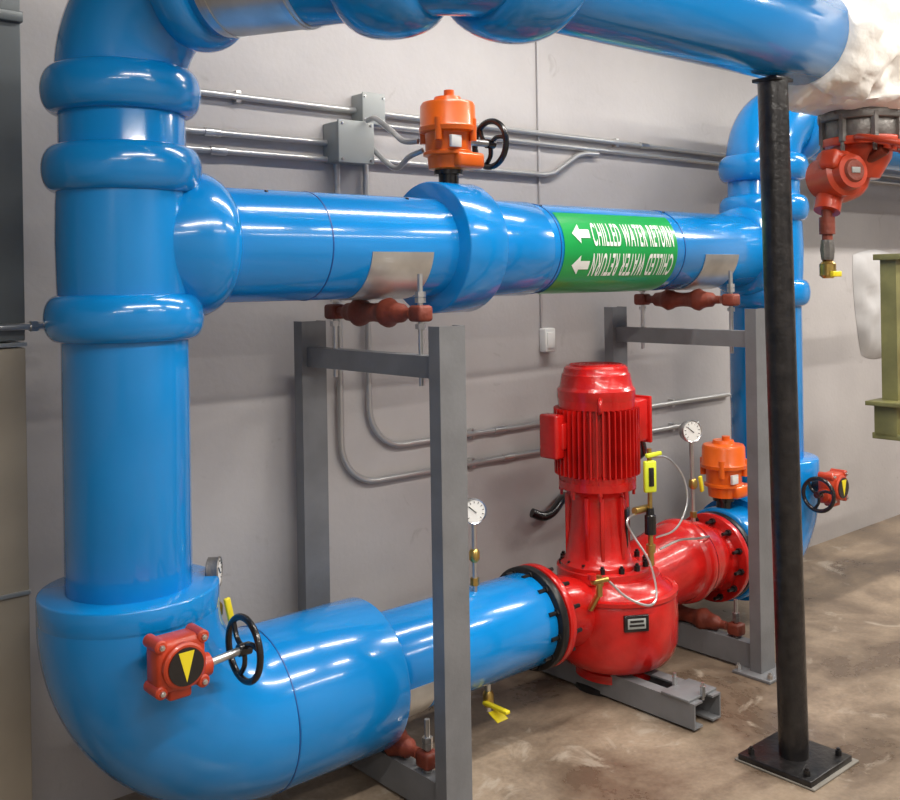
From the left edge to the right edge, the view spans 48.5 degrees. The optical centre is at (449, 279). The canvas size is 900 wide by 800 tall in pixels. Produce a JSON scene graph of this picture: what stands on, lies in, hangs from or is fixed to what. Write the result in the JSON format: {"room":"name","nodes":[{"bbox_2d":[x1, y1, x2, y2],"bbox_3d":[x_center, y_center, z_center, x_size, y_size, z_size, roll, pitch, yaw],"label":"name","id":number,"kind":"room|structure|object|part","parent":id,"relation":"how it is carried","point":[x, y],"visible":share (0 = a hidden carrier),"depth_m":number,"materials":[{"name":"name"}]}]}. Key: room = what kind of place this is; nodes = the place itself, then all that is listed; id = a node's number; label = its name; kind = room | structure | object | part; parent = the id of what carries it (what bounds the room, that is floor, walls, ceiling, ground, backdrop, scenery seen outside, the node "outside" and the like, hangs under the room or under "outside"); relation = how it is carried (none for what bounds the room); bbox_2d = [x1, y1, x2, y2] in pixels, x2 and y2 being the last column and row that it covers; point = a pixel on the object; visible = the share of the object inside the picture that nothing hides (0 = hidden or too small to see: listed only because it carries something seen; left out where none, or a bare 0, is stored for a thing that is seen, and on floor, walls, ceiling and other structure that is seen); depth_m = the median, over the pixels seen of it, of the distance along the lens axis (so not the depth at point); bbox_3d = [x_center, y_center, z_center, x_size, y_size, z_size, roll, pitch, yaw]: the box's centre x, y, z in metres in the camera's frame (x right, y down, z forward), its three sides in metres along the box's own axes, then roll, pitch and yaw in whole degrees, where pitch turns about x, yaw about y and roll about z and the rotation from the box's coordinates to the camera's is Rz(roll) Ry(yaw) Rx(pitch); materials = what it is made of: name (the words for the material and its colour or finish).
{"room":"mechanical room","nodes":[
{"label":"mechanical room","id":0,"kind":"room"},
{"bbox_2d":[20,0,899,799],"bbox_3d":[0.410,-0.107,4.473,11.700,3.400,0.100,-1,0,-41],"label":"wall","id":1,"kind":"structure","parent":0,"point":[241,360],"depth_m":3.96,"materials":[{"name":"grey paint"}]},
{"bbox_2d":[0,0,43,799],"bbox_3d":[-1.651,-0.074,2.470,1.208,3.380,0.204,-1,0,-41],"label":"cabinet","id":2,"kind":"object","parent":1,"relation":"attached to","point":[15,676],"depth_m":2.77,"materials":[{"name":"grey metal"}]},
{"bbox_3d":[-1.337,0.131,2.627,0.535,0.028,0.032,-1,0,-41],"label":"threaded rod bracket","id":3,"kind":"part","parent":2,"relation":"part of","materials":[{"name":"silver metal"}]},
{"bbox_2d":[323,119,373,165],"bbox_3d":[-0.371,-0.499,3.656,0.158,0.155,0.113,-1,0,-41],"label":"junction box","id":4,"kind":"object","parent":1,"relation":"attached to","point":[350,142],"visible":1,"depth_m":3.61,"materials":[{"name":"metal"}]},
{"bbox_2d":[186,88,899,483],"bbox_3d":[1.188,0.038,5.066,5.950,1.425,0.047,-1,0,-41],"label":"conduit","id":5,"kind":"object","parent":1,"relation":"attached to","point":[237,96],"visible":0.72,"depth_m":3.82,"materials":[{"name":"silver metal"}]},
{"bbox_2d":[352,91,384,125],"bbox_3d":[-0.304,-0.635,3.737,0.105,0.118,0.081,-1,0,-41],"label":"junction box","id":6,"kind":"object","parent":5,"relation":"attached to","point":[367,104],"visible":0.7,"depth_m":3.71,"materials":[{"name":"metal"}]},
{"bbox_2d":[535,41,554,351],"bbox_3d":[0.413,-0.741,4.388,0.065,2.112,0.045,-1,0,-41],"label":"cable","id":7,"kind":"object","parent":1,"relation":"attached to","point":[546,335],"visible":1,"depth_m":4.38,"materials":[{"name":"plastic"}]},
{"bbox_2d":[539,328,554,351],"bbox_3d":[0.428,0.263,4.390,0.065,0.105,0.040,-1,0,-41],"label":"outlet","id":8,"kind":"object","parent":7,"relation":"attached to","point":[546,335],"depth_m":4.37,"materials":[{"name":"white plastic"}]},
{"bbox_2d":[853,250,889,358],"bbox_3d":[2.754,0.156,6.400,0.574,0.700,0.068,-1,0,-41],"label":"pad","id":9,"kind":"object","parent":1,"relation":"attached to","point":[866,270],"visible":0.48,"depth_m":6.28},
{"bbox_2d":[114,514,899,799],"bbox_3d":[2.459,1.611,2.155,11.700,0.100,6.250,-1,0,-41],"label":"floor","id":10,"kind":"structure","parent":0,"point":[558,740],"depth_m":3.56,"materials":[{"name":"concrete"}]},
{"bbox_2d":[294,274,472,799],"bbox_3d":[-0.236,0.794,3.213,0.190,1.620,0.900,-1,0,-41],"label":"support frame","id":11,"kind":"object","parent":10,"relation":"on","point":[394,767],"visible":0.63,"depth_m":2.98,"materials":[{"name":"grey metal"}]},
{"bbox_2d":[500,362,748,730],"bbox_3d":[0.766,0.956,4.012,1.303,1.263,0.880,-1,0,-41],"label":"pump","id":12,"kind":"object","parent":10,"relation":"on","point":[615,598],"visible":0.91,"depth_m":3.79,"materials":[{"name":"metal"}]},
{"bbox_2d":[530,492,564,520],"bbox_3d":[0.442,0.988,4.349,0.071,0.090,0.261,-1,0,41],"label":"stub","id":13,"kind":"object","parent":12,"relation":"attached to","point":[558,504],"visible":0.9,"depth_m":4.30,"materials":[{"name":"black paint"}]},
{"bbox_2d":[569,362,621,366],"bbox_3d":[0.570,0.330,3.916,0.208,0.004,0.208,-1,0,-41],"label":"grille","id":14,"kind":"object","parent":12,"relation":"attached to","point":[576,364],"depth_m":3.89,"materials":[{"name":"red metal"}]},
{"bbox_3d":[0.575,0.618,3.916,0.302,0.325,0.302,-1,0,-41],"label":"motor frame","id":15,"kind":"part","parent":12,"relation":"part of","materials":[{"name":"red paint"}]},
{"bbox_2d":[640,441,646,458],"bbox_3d":[0.813,0.703,4.451,0.140,0.196,0.850,-1,0,12],"label":"cable","id":16,"kind":"object","parent":12,"relation":"attached to","point":[643,449],"visible":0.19,"depth_m":4.08,"materials":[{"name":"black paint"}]},
{"bbox_3d":[0.751,0.553,4.018,0.014,0.185,0.145,-1,0,-41],"label":"terminal box lid","id":17,"kind":"part","parent":12,"relation":"part of","materials":[{"name":"red paint"}]},
{"bbox_3d":[0.761,0.765,3.812,0.017,0.245,0.018,-1,0,-41],"label":"tag stem","id":18,"kind":"part","parent":12,"relation":"part of","materials":[{"name":"gold metal"}]},
{"bbox_3d":[0.862,1.482,3.611,0.170,0.010,0.120,-1,0,-41],"label":"plate","id":19,"kind":"part","parent":12,"relation":"part of","materials":[{"name":"grey metal"}]},
{"bbox_2d":[679,420,703,521],"bbox_3d":[1.040,0.831,4.295,0.109,0.465,0.044,-1,0,-19],"label":"pressure gauge","id":20,"kind":"object","parent":12,"relation":"attached to","point":[690,431],"visible":0.98,"depth_m":4.28,"materials":[{"name":"metal"}]},
{"bbox_3d":[1.040,0.877,4.292,0.028,0.374,0.018,-1,0,-41],"label":"stem","id":21,"kind":"part","parent":20,"relation":"part of","materials":[{"name":"metal"}]},
{"bbox_3d":[1.080,0.877,4.300,0.031,0.071,0.012,-1,0,-41],"label":"lever","id":22,"kind":"part","parent":20,"relation":"part of","materials":[{"name":"yellow plastic"}]},
{"bbox_2d":[604,271,775,684],"bbox_3d":[1.011,0.774,4.301,0.190,1.620,0.900,-1,0,-41],"label":"support frame","id":23,"kind":"object","parent":10,"relation":"on","point":[753,657],"visible":0.66,"depth_m":4.03,"materials":[{"name":"grey metal"}]},
{"bbox_3d":[1.264,1.574,4.026,0.190,0.012,0.170,-1,0,-41],"label":"column plate","id":24,"kind":"part","parent":23,"relation":"part of","materials":[{"name":"grey metal"}]},
{"bbox_2d":[735,75,858,791],"bbox_3d":[1.121,0.466,3.287,0.285,2.233,0.285,-1,0,-41],"label":"support post","id":25,"kind":"object","parent":10,"relation":"on","point":[788,754],"visible":1,"depth_m":3.22,"materials":[{"name":"metal"}]},
{"bbox_2d":[35,0,899,799],"bbox_3d":[2.148,0.194,4.741,7.735,2.492,1.305,-1,0,-41],"label":"blue insulated pipework","id":26,"kind":"object","parent":25,"relation":"on","point":[148,244],"visible":0.73,"depth_m":2.61,"materials":[{"name":"plastic"}]},
{"bbox_2d":[143,613,263,700],"bbox_3d":[-0.620,0.938,2.468,0.274,0.179,0.180,-1,0,-36],"label":"operator","id":27,"kind":"object","parent":26,"relation":"attached to","point":[177,661],"visible":1,"depth_m":2.39,"materials":[{"name":"orange paint"}]},
{"bbox_2d":[205,556,233,621],"bbox_3d":[-0.636,0.889,2.779,0.073,0.242,0.085,-1,0,-4],"label":"pressure gauge","id":28,"kind":"object","parent":26,"relation":"attached to","point":[214,566],"visible":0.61,"depth_m":2.77,"materials":[{"name":"grey metal"}]},
{"bbox_3d":[-0.614,0.918,2.782,0.031,0.071,0.012,-1,0,-41],"label":"lever","id":29,"kind":"part","parent":28,"relation":"part of","materials":[{"name":"yellow plastic"}]},
{"bbox_2d":[419,89,508,182],"bbox_3d":[0.032,-0.473,3.451,0.293,0.345,0.200,-1,0,-34],"label":"valve","id":30,"kind":"object","parent":26,"relation":"on","point":[448,130],"visible":0.97,"depth_m":3.37,"materials":[{"name":"orange metal"}]},
{"bbox_2d":[365,115,423,170],"bbox_3d":[-0.209,-0.491,3.571,0.072,0.208,0.326,-1,0,-41],"label":"conduit","id":31,"kind":"object","parent":30,"relation":"attached to","point":[369,119],"visible":0.97,"depth_m":3.53,"materials":[{"name":"silver metal"}]},
{"bbox_3d":[-0.004,-0.632,3.403,0.036,0.025,0.036,-1,0,-41],"label":"knob","id":32,"kind":"part","parent":30,"relation":"part of","materials":[{"name":"orange paint"}]},
{"bbox_3d":[0.018,-0.465,3.343,0.045,0.040,0.012,-1,0,-41],"label":"label plate","id":33,"kind":"part","parent":30,"relation":"part of","materials":[{"name":"white plastic"}]},
{"bbox_2d":[468,498,486,591],"bbox_3d":[0.083,0.919,3.461,0.089,0.330,0.044,-1,0,-15],"label":"pressure gauge","id":34,"kind":"object","parent":26,"relation":"on","point":[477,510],"visible":0.76,"depth_m":3.45,"materials":[{"name":"metal"}]},
{"bbox_3d":[0.085,0.960,3.458,0.018,0.247,0.018,-1,0,-41],"label":"stem","id":35,"kind":"part","parent":34,"relation":"part of","materials":[{"name":"metal"}]},
{"bbox_2d":[482,684,509,722],"bbox_3d":[0.153,1.449,3.431,0.056,0.102,0.142,-1,0,-32],"label":"valve","id":36,"kind":"object","parent":26,"relation":"attached to","point":[499,713],"visible":0.96,"depth_m":3.43,"materials":[{"name":"metal"}]},
{"bbox_3d":[0.157,1.463,3.421,0.020,0.012,0.120,-1,0,-41],"label":"lever","id":37,"kind":"part","parent":36,"relation":"part of","materials":[{"name":"yellow plastic"}]},
{"bbox_2d":[538,212,677,293],"bbox_3d":[0.608,-0.100,3.839,0.665,0.296,0.164,-1,0,-41],"label":"marker sign","id":38,"kind":"object","parent":26,"relation":"attached to","point":[604,253],"visible":1,"depth_m":3.78,"materials":[{"name":"green plastic"}]},
{"bbox_2d":[700,435,747,508],"bbox_3d":[1.227,0.871,4.482,0.200,0.350,0.200,-1,0,-41],"label":"valve","id":39,"kind":"object","parent":26,"relation":"attached to","point":[723,460],"visible":0.95,"depth_m":4.42,"materials":[{"name":"orange metal"}]},
{"bbox_3d":[1.230,0.708,4.460,0.036,0.025,0.036,-1,0,-41],"label":"knob","id":40,"kind":"part","parent":39,"relation":"part of","materials":[{"name":"orange paint"}]},
{"bbox_3d":[1.252,0.878,4.400,0.045,0.040,0.012,-1,0,-41],"label":"label plate","id":41,"kind":"part","parent":39,"relation":"part of","materials":[{"name":"white plastic"}]},
{"bbox_2d":[801,468,848,512],"bbox_3d":[1.677,0.944,4.495,0.206,0.171,0.211,-1,0,-41],"label":"operator","id":42,"kind":"object","parent":26,"relation":"attached to","point":[830,487],"visible":1,"depth_m":4.44,"materials":[{"name":"orange paint"}]},
{"bbox_2d":[788,0,899,115],"bbox_3d":[1.492,-0.845,3.665,0.534,0.504,0.940,-1,0,41],"label":"insulation","id":43,"kind":"object","parent":26,"relation":"attached to","point":[867,72],"visible":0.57,"depth_m":3.32,"materials":[{"name":"white fabric"}]},
{"bbox_2d":[805,107,899,277],"bbox_3d":[1.486,-0.316,3.535,0.403,0.615,0.414,-1,0,-41],"label":"valve","id":44,"kind":"object","parent":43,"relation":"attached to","point":[857,146],"visible":0.98,"depth_m":3.50,"materials":[{"name":"red metal"}]},
{"bbox_3d":[1.131,1.567,3.280,0.260,0.022,0.260,-1,0,-41],"label":"plate","id":45,"kind":"part","parent":25,"relation":"part of","materials":[{"name":"black paint"}]},
{"bbox_2d":[865,253,899,440],"bbox_3d":[2.494,0.710,5.217,0.960,1.700,0.200,-1,0,-41],"label":"stand","id":46,"kind":"object","parent":10,"relation":"on","point":[886,408],"visible":1,"depth_m":4.97,"materials":[{"name":"green paint"}]},
{"bbox_3d":[2.236,0.609,4.994,0.280,0.022,0.200,-1,0,-41],"label":"shelf plate","id":47,"kind":"part","parent":46,"relation":"part of","materials":[{"name":"green paint"}]}
]}

